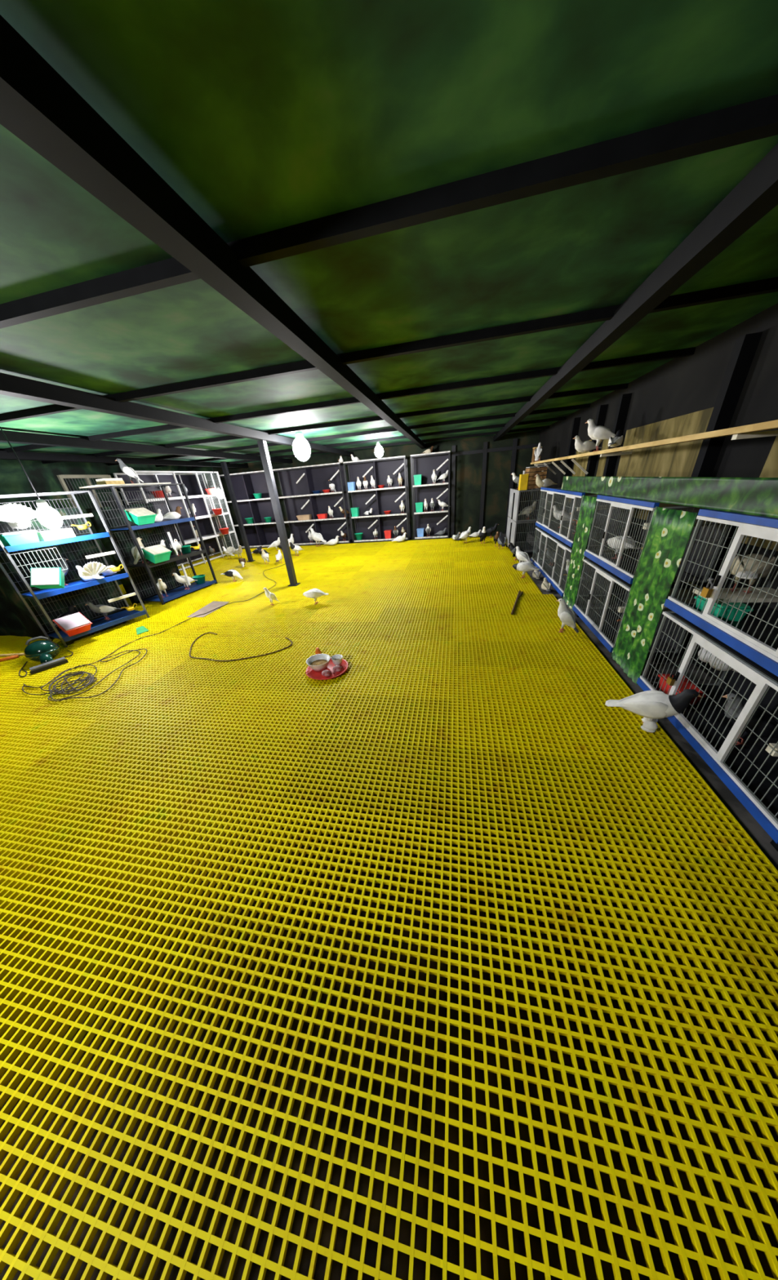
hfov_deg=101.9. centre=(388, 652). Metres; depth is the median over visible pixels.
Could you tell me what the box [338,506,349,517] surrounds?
pigeon
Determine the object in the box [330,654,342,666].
cup
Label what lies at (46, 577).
box
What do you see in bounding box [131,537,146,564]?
pigeon
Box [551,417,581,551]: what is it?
trim
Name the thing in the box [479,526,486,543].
pigeon
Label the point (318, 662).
bowl
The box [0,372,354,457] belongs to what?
trim
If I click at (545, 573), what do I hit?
tray
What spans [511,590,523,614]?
stick
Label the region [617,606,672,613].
bar
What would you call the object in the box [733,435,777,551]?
trim
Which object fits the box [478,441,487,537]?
trim
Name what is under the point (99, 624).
tray
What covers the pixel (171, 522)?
tray
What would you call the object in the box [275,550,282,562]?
pigeon
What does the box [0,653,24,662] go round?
tool
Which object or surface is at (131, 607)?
cup
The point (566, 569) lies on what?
pigeon
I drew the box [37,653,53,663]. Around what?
outlet
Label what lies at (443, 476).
pigeon
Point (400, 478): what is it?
pigeon
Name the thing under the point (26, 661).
power cord
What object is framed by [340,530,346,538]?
pigeon
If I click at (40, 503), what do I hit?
socket
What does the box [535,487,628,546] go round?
wire cage
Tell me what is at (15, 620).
wire mesh
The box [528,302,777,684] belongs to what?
wall
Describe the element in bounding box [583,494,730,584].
wire cage
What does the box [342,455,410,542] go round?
rack
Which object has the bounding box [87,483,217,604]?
rack
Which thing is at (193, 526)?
pigeon
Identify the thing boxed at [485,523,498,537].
pigeon
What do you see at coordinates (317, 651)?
bottle
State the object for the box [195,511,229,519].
shelf
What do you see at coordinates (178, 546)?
pigeon
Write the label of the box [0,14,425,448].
ceiling beam
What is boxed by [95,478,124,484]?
carton
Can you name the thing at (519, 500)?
cage
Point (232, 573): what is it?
pigeon
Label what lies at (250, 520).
bowl
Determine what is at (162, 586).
pigeon
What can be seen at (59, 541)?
tray
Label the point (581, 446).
pigeon
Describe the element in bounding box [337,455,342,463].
pigeon
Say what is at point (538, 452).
pigeon
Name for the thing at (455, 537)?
pigeon
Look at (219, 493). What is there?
lamp
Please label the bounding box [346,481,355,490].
box
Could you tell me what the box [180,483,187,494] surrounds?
pigeon
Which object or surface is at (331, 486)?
pigeon
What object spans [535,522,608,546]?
tray
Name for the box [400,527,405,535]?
pigeon
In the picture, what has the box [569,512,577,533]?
pigeon
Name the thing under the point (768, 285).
trim
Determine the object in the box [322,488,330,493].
bowl
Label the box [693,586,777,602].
shelf board
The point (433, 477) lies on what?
pigeon
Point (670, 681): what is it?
padlock
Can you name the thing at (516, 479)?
pigeon
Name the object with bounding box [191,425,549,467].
trim
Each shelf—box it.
[128,494,216,502]
[168,530,234,547]
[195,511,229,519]
[243,542,280,546]
[286,516,349,521]
[293,538,351,543]
[355,536,407,540]
[359,512,406,516]
[415,533,448,537]
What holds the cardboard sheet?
on the floor
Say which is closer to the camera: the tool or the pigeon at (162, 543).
the tool
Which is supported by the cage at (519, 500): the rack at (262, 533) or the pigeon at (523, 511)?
the pigeon at (523, 511)
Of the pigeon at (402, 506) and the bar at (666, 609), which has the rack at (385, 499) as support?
the pigeon at (402, 506)
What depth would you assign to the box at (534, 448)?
6.91 m
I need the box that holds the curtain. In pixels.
[562,495,596,610]
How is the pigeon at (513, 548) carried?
on the floor
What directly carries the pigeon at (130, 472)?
on the board at (107, 485)
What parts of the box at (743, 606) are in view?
box lid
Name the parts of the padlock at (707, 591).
chain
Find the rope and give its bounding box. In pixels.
[189,631,292,661]
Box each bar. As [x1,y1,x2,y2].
[61,513,93,519]
[84,551,115,559]
[107,592,136,602]
[576,504,617,511]
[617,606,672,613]
[642,520,712,529]
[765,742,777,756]
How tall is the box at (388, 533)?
0.232 m
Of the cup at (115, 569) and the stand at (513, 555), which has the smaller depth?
the cup at (115, 569)
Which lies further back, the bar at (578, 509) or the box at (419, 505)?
the box at (419, 505)
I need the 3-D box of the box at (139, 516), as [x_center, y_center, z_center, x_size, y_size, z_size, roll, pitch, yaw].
[-4.042,-2.216,5.146,0.274,0.244,0.336,5,30,17]
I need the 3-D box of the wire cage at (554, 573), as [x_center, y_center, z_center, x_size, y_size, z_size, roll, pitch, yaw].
[2.765,-1.505,4.956,0.542,0.602,2.080,1,29,11]
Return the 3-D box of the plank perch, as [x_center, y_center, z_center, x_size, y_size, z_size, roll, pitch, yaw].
[2.809,-2.634,4.425,0.350,0.265,6.450,1,29,11]
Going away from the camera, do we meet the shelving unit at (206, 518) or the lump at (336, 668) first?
the lump at (336, 668)
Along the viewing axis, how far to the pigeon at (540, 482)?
5.43 m
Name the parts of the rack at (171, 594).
upright slat, upright slat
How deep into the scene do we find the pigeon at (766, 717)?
1.78 m
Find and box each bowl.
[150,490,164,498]
[181,545,191,553]
[191,574,204,584]
[204,488,215,495]
[212,508,222,515]
[218,527,228,534]
[244,517,253,524]
[253,493,262,498]
[263,516,271,522]
[306,653,330,671]
[312,490,319,493]
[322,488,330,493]
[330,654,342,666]
[355,533,363,540]
[383,510,391,514]
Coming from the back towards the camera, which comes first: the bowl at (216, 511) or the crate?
the bowl at (216, 511)
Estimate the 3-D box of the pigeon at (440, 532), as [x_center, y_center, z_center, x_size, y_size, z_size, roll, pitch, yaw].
[1.542,-3.593,9.405,0.386,0.192,0.156,-4,28,3]
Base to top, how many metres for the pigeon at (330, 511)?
0.351 m
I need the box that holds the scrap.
[135,626,148,635]
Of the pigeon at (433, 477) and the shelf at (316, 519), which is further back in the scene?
the shelf at (316, 519)
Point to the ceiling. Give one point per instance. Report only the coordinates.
(262, 116)
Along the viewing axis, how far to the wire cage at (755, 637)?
1.72 m
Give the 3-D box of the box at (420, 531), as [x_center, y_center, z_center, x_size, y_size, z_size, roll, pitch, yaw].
[0.951,-3.597,9.499,0.216,0.232,0.196,1,29,11]
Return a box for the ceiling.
[0,0,777,463]
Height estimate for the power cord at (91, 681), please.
0.008 m
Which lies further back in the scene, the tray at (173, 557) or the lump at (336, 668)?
the tray at (173, 557)
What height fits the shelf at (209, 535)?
0.055 m
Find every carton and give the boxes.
[36,528,75,542]
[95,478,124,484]
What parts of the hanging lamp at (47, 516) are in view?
cord, bulb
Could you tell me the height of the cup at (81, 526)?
0.054 m
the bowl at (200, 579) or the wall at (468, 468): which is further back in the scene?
the wall at (468, 468)
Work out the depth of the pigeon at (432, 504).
9.07 m
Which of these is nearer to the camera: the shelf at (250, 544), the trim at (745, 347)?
the trim at (745, 347)
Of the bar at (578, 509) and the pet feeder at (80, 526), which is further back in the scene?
the pet feeder at (80, 526)
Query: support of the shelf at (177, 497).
attached to the shelving unit at (206, 518)
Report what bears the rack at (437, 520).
on the floor
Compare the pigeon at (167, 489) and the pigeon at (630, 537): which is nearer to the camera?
the pigeon at (630, 537)
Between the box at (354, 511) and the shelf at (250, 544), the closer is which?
the box at (354, 511)
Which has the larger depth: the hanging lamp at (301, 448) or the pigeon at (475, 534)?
the pigeon at (475, 534)
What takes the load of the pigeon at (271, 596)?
on the floor
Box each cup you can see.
[75,524,87,529]
[111,567,119,572]
[124,605,133,611]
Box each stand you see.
[505,542,536,557]
[533,564,604,601]
[576,613,677,660]
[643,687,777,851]
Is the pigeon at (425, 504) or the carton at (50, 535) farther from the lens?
the pigeon at (425, 504)
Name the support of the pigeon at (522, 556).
on the floor
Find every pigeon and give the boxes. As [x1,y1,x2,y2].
[0,503,36,528]
[48,604,75,629]
[53,557,68,585]
[75,561,107,580]
[84,602,120,620]
[101,564,116,575]
[115,457,143,484]
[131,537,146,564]
[154,508,163,522]
[156,577,166,597]
[160,539,165,547]
[162,506,181,519]
[164,485,171,497]
[171,538,182,555]
[172,573,195,589]
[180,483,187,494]
[187,503,195,515]
[192,524,199,538]
[208,546,214,556]
[220,568,243,582]
[222,546,235,559]
[233,545,242,557]
[238,558,245,567]
[251,546,262,553]
[256,546,270,554]
[260,548,270,564]
[262,587,279,604]
[266,537,279,551]
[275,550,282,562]
[288,533,293,546]
[288,542,304,555]
[302,588,328,604]
[307,531,313,542]
[310,528,326,546]
[324,535,339,545]
[328,479,336,492]
[328,506,333,518]
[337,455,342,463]
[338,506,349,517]
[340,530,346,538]
[351,453,359,461]
[355,476,361,489]
[362,476,368,489]
[363,508,372,515]
[369,475,375,488]
[373,528,377,538]
[386,475,392,487]
[391,532,407,542]
[393,525,398,537]
[397,472,403,485]
[399,500,404,513]
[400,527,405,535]
[421,445,434,453]
[422,498,428,511]
[426,524,431,536]
[429,497,435,511]
[431,469,436,484]
[434,528,446,534]
[436,470,448,483]
[437,498,450,511]
[450,532,460,540]
[456,526,471,542]
[469,529,481,537]
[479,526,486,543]
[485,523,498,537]
[493,531,499,546]
[497,531,506,548]
[508,542,529,559]
[511,472,519,488]
[511,561,540,577]
[515,546,533,563]
[518,501,537,519]
[532,566,540,578]
[534,442,542,462]
[534,474,556,487]
[541,577,551,591]
[546,547,560,564]
[553,505,569,528]
[556,598,578,632]
[565,559,586,579]
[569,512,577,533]
[573,435,602,452]
[586,418,623,451]
[588,529,609,540]
[604,688,702,733]
[606,535,640,559]
[608,430,623,447]
[722,693,777,745]
[729,553,776,593]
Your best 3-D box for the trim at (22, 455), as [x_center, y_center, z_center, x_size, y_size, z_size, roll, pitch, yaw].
[-5.545,-2.865,4.592,0.100,0.100,12.200,1,29,11]
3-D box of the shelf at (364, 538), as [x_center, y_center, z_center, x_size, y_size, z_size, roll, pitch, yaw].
[-0.221,-3.545,9.863,1.680,0.020,0.386,1,29,11]
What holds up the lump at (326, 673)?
on the tray at (310, 673)
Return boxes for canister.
[518,470,528,490]
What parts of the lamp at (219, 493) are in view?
bulb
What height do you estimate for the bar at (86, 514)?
0.036 m
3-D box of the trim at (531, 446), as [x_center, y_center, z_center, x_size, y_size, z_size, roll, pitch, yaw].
[2.837,-5.415,8.452,2.200,0.080,0.060,1,29,11]
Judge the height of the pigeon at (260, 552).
0.212 m
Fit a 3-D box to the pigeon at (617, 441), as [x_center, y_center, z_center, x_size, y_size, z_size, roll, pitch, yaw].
[2.464,-2.321,3.425,0.133,0.164,0.328,19,36,37]
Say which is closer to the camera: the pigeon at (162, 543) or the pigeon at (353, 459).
the pigeon at (162, 543)
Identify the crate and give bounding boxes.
[525,465,547,489]
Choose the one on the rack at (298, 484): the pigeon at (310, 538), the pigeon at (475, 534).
the pigeon at (310, 538)
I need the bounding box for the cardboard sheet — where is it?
[186,600,229,617]
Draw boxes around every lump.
[321,669,331,676]
[333,665,342,671]
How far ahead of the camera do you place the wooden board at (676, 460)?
3.21 m
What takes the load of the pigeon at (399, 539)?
on the floor
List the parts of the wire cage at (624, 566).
rail, door, rail, rail, roof panel, panel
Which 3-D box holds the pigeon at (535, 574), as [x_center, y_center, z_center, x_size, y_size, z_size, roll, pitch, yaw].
[2.478,-1.320,5.281,0.125,0.154,0.309,2,29,13]
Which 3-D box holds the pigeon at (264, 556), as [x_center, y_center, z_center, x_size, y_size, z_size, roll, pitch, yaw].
[-3.117,-2.418,7.947,0.172,0.386,0.284,-4,28,3]
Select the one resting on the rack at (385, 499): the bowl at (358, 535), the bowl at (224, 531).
the bowl at (358, 535)
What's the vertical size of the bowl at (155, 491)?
0.176 m
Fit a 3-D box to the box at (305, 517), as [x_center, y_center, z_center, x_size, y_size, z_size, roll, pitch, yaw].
[-2.657,-4.229,9.914,0.436,0.152,0.216,1,29,11]
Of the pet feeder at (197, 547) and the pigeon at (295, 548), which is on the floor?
the pigeon at (295, 548)
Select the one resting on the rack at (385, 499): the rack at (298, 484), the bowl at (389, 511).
the bowl at (389, 511)
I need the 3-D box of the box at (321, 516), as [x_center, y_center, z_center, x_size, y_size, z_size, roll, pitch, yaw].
[-2.072,-4.228,9.825,0.276,0.142,0.216,1,29,11]
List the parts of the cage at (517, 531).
panel, panel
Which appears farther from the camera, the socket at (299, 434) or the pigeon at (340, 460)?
the pigeon at (340, 460)
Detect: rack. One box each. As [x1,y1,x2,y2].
[0,490,149,647]
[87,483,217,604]
[218,470,288,548]
[272,462,352,546]
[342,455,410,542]
[410,450,450,539]
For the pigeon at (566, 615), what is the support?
on the floor
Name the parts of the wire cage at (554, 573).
door, rail, rail, door, roof panel, panel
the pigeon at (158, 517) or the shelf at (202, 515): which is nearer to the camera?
the pigeon at (158, 517)
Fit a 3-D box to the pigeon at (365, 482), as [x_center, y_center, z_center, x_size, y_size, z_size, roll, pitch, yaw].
[-0.685,-4.918,9.171,0.156,0.351,0.259,-4,28,3]
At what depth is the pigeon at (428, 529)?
9.42 m
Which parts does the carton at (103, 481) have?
carton lid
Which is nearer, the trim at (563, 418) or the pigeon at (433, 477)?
the trim at (563, 418)
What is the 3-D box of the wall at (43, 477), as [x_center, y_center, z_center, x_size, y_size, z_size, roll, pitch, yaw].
[-6.658,-1.736,5.461,0.080,2.790,12.200,1,29,11]
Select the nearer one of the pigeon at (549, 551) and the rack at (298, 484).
the pigeon at (549, 551)
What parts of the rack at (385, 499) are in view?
rail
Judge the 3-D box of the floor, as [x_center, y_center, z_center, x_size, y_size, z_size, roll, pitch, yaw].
[-2.149,-0.595,4.861,8.940,0.030,11.635,1,29,11]
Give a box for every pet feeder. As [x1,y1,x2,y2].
[71,521,91,529]
[107,564,123,572]
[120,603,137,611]
[190,544,200,549]
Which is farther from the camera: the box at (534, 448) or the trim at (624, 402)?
the box at (534, 448)
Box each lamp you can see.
[0,426,62,528]
[209,461,223,498]
[292,431,310,461]
[374,439,383,457]
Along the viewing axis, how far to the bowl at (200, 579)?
6.45 m
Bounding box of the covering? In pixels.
[561,475,777,518]
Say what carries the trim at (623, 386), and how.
attached to the wall at (684, 385)
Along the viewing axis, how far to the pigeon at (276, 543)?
9.59 m
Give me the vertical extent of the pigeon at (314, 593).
0.231 m
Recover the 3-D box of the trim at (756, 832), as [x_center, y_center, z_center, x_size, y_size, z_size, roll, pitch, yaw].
[2.584,-0.483,4.191,0.815,0.270,12.200,1,29,11]
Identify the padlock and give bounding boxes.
[666,673,675,685]
[700,577,714,597]
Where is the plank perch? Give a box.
[530,419,777,474]
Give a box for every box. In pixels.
[0,529,39,546]
[30,567,64,588]
[52,612,92,636]
[124,507,156,524]
[141,544,171,563]
[296,514,311,520]
[316,513,327,519]
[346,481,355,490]
[350,506,359,516]
[383,529,391,538]
[413,474,422,484]
[415,502,423,512]
[416,528,424,537]
[531,446,542,462]
[657,673,706,705]
[693,595,753,621]
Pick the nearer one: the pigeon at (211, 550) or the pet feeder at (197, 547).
the pet feeder at (197, 547)
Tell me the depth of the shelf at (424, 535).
9.50 m
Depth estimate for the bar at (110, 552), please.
4.38 m
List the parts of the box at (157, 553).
box lid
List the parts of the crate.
crate lid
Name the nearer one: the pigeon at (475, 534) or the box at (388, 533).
the pigeon at (475, 534)
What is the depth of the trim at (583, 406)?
5.67 m
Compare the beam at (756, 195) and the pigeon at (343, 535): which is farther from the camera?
the pigeon at (343, 535)
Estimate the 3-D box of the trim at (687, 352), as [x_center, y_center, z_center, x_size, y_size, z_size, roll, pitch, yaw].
[-1.973,-2.842,3.843,9.700,0.050,0.050,1,29,11]
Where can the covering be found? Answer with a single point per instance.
(758, 496)
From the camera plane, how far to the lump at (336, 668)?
3.05 m
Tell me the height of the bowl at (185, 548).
0.126 m
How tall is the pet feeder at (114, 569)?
0.086 m
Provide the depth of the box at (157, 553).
5.33 m
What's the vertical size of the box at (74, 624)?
0.237 m
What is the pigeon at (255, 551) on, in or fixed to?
on the floor
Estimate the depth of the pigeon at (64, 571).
4.30 m
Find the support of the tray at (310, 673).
on the floor
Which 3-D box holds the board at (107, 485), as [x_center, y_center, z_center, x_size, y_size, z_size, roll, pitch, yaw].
[-4.254,-2.729,5.158,0.440,0.018,1.200,5,30,17]
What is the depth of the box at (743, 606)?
1.86 m
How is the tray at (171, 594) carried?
on the rack at (171, 594)
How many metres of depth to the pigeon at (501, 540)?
7.29 m
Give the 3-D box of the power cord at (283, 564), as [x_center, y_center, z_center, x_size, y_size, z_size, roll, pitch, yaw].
[-2.848,-0.919,5.523,0.983,0.008,5.422,2,29,13]
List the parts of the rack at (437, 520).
rail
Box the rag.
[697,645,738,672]
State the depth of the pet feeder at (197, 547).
6.16 m
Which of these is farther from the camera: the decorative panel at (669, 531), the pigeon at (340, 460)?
the pigeon at (340, 460)
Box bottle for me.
[315,647,320,654]
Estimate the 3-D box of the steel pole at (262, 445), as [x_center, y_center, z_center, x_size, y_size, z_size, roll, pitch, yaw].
[-1.917,-2.309,5.519,0.180,2.318,0.180,1,29,11]
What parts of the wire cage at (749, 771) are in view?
rail, door, rail, roof panel, panel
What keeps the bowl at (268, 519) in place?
on the rack at (262, 533)
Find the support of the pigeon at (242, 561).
on the floor
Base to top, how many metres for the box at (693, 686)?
0.112 m
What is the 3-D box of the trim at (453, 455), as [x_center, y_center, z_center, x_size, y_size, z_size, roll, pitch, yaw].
[1.857,-4.548,9.140,0.100,2.420,0.070,1,29,11]
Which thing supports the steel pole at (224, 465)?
on the floor
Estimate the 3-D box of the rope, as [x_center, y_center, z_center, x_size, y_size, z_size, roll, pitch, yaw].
[-1.871,-0.062,3.783,1.433,0.011,0.652,4,30,17]
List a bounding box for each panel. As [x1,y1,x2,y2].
[56,475,126,595]
[611,506,697,684]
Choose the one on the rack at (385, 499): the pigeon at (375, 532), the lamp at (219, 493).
the pigeon at (375, 532)
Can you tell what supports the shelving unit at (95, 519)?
on the floor
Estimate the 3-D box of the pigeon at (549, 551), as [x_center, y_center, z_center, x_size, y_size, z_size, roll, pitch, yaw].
[2.911,-1.693,5.551,0.389,0.311,0.156,-8,28,-6]
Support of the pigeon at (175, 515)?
on the rack at (171, 594)
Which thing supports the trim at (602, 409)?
attached to the wall at (684, 385)
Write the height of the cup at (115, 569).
0.054 m
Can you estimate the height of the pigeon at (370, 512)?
0.192 m
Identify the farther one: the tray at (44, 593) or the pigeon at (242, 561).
the pigeon at (242, 561)
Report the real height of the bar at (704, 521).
0.044 m
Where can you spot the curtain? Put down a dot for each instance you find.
(587, 510)
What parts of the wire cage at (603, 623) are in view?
rail, door, rail, roof panel, panel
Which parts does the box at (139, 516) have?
box lid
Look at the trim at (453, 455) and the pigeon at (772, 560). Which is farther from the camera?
the trim at (453, 455)
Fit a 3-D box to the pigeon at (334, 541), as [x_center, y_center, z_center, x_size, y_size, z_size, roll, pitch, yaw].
[-1.758,-3.418,9.669,0.522,0.260,0.211,-4,28,3]
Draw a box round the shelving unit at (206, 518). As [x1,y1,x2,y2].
[113,471,239,570]
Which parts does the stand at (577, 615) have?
leg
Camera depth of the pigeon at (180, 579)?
6.01 m
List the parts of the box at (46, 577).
box lid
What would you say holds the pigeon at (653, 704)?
on the floor
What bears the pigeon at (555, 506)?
on the wire cage at (564, 534)
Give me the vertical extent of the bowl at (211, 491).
0.156 m
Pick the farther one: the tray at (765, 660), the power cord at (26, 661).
the power cord at (26, 661)
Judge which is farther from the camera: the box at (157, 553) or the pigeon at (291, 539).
the pigeon at (291, 539)
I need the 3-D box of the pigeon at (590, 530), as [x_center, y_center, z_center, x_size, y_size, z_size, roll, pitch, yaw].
[2.620,-1.520,4.018,0.386,0.192,0.156,6,30,20]
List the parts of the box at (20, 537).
box lid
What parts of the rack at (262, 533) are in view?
rail, panel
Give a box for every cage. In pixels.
[505,515,541,551]
[507,488,544,521]
[530,527,615,596]
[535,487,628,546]
[572,559,703,653]
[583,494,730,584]
[636,611,777,844]
[663,508,777,676]
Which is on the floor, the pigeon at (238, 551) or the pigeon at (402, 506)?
the pigeon at (238, 551)
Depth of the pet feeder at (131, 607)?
4.82 m
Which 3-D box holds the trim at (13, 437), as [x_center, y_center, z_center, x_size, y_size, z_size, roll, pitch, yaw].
[-4.075,-2.836,4.295,0.100,0.100,12.200,1,29,11]
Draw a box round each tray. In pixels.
[0,532,109,551]
[21,573,128,599]
[48,609,146,641]
[110,516,194,530]
[127,549,205,568]
[142,579,216,602]
[305,658,348,679]
[530,558,604,596]
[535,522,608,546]
[572,605,674,652]
[583,551,702,584]
[663,598,777,676]
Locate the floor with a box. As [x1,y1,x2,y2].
[0,536,777,1279]
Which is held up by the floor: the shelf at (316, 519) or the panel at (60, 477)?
the panel at (60, 477)
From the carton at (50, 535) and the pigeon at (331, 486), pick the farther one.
the pigeon at (331, 486)
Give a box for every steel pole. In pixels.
[220,461,255,562]
[257,440,300,586]
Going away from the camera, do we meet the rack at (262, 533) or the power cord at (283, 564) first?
the power cord at (283, 564)
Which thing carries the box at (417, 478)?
on the rack at (437, 520)
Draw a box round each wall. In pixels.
[0,459,236,585]
[212,430,540,548]
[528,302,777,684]
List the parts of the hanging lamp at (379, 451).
bulb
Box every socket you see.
[35,499,48,507]
[295,431,303,438]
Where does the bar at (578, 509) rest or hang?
attached to the wire cage at (564, 534)
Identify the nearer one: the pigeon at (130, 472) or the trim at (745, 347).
the trim at (745, 347)
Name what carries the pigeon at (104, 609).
on the rack at (99, 624)
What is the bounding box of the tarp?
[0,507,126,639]
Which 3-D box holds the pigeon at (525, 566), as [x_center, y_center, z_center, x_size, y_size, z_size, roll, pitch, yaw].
[2.265,-1.366,5.252,0.460,0.253,0.197,19,36,37]
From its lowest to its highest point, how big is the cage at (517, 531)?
0.590 m
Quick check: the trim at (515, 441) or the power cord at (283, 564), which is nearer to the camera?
the power cord at (283, 564)
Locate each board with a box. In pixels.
[79,482,170,488]
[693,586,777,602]
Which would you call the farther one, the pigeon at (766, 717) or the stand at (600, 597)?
the stand at (600, 597)
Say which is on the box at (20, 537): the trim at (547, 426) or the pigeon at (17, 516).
the pigeon at (17, 516)
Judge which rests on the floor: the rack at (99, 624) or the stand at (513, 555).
the rack at (99, 624)
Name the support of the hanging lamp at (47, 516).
hanging from the ceiling
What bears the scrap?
on the floor
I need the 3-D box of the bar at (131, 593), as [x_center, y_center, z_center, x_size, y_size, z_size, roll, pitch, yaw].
[-3.970,-0.814,4.693,0.032,0.036,0.360,10,32,26]
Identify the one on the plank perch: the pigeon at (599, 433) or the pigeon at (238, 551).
the pigeon at (599, 433)
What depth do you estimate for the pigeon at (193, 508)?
8.48 m
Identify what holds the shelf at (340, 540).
attached to the rack at (298, 484)
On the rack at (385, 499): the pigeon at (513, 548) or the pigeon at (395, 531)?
the pigeon at (395, 531)
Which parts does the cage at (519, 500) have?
panel, panel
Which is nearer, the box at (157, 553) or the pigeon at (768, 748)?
the pigeon at (768, 748)
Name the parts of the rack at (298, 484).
rail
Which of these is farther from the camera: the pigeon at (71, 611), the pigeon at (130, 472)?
the pigeon at (130, 472)
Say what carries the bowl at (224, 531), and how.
attached to the shelving unit at (206, 518)
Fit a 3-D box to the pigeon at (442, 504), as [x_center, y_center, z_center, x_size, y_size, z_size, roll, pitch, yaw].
[1.568,-4.235,9.054,0.389,0.311,0.156,-8,28,-6]
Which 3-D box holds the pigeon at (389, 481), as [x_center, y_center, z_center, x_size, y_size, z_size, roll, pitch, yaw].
[0.026,-4.885,9.036,0.156,0.311,0.389,1,29,11]
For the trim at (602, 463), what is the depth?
4.57 m
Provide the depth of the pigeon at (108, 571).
4.62 m
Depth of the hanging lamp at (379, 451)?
6.84 m
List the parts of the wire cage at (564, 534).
door, rail, rail, rail, door, roof panel, panel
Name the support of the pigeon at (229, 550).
on the floor
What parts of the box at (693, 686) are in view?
box lid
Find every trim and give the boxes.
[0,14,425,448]
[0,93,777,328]
[0,276,777,422]
[0,346,696,452]
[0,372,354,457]
[0,430,293,463]
[0,450,248,467]
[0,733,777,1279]
[40,382,628,463]
[106,403,591,465]
[155,416,566,466]
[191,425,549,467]
[450,445,455,537]
[455,443,538,455]
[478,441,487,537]
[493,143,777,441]
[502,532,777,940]
[504,438,517,533]
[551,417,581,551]
[568,440,591,501]
[585,404,608,476]
[586,393,631,581]
[595,439,608,476]
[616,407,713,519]
[691,331,763,477]
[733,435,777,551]
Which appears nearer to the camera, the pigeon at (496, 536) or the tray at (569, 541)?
the tray at (569, 541)
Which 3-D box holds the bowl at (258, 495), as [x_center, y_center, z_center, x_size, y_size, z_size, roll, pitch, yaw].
[-4.087,-4.863,9.841,0.276,0.156,0.271,1,29,11]
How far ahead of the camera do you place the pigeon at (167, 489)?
7.76 m
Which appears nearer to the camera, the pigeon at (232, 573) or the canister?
the canister
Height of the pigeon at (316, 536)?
0.529 m
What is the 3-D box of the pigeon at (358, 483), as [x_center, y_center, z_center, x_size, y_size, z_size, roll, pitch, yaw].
[-0.881,-4.922,9.210,0.156,0.351,0.259,-4,28,3]
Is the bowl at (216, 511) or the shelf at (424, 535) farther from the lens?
the shelf at (424, 535)
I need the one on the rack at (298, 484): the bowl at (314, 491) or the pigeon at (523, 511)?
the bowl at (314, 491)
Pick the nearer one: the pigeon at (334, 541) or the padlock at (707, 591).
the padlock at (707, 591)
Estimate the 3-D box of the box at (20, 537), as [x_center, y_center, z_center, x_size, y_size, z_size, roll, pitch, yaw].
[-4.467,-1.362,3.801,0.256,0.162,0.316,7,30,21]
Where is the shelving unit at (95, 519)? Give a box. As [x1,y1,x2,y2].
[85,502,183,604]
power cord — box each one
[18,661,27,676]
[22,564,284,688]
[22,648,146,701]
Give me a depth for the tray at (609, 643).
3.33 m
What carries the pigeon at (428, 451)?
on the rack at (437, 520)
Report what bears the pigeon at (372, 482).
on the rack at (385, 499)
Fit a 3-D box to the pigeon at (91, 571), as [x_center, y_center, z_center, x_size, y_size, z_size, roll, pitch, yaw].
[-4.168,-1.095,4.330,0.401,0.256,0.314,-7,28,-3]
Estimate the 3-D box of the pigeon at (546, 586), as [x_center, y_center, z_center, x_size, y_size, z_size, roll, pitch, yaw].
[2.359,-1.006,4.720,0.125,0.154,0.309,1,29,11]
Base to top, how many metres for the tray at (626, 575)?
0.048 m
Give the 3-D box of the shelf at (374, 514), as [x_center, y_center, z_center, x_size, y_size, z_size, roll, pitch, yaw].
[-0.275,-4.141,9.541,1.680,0.020,0.386,1,29,11]
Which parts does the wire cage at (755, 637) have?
rail, frame, rail, rail, door, panel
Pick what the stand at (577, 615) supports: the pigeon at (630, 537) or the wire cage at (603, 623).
the wire cage at (603, 623)

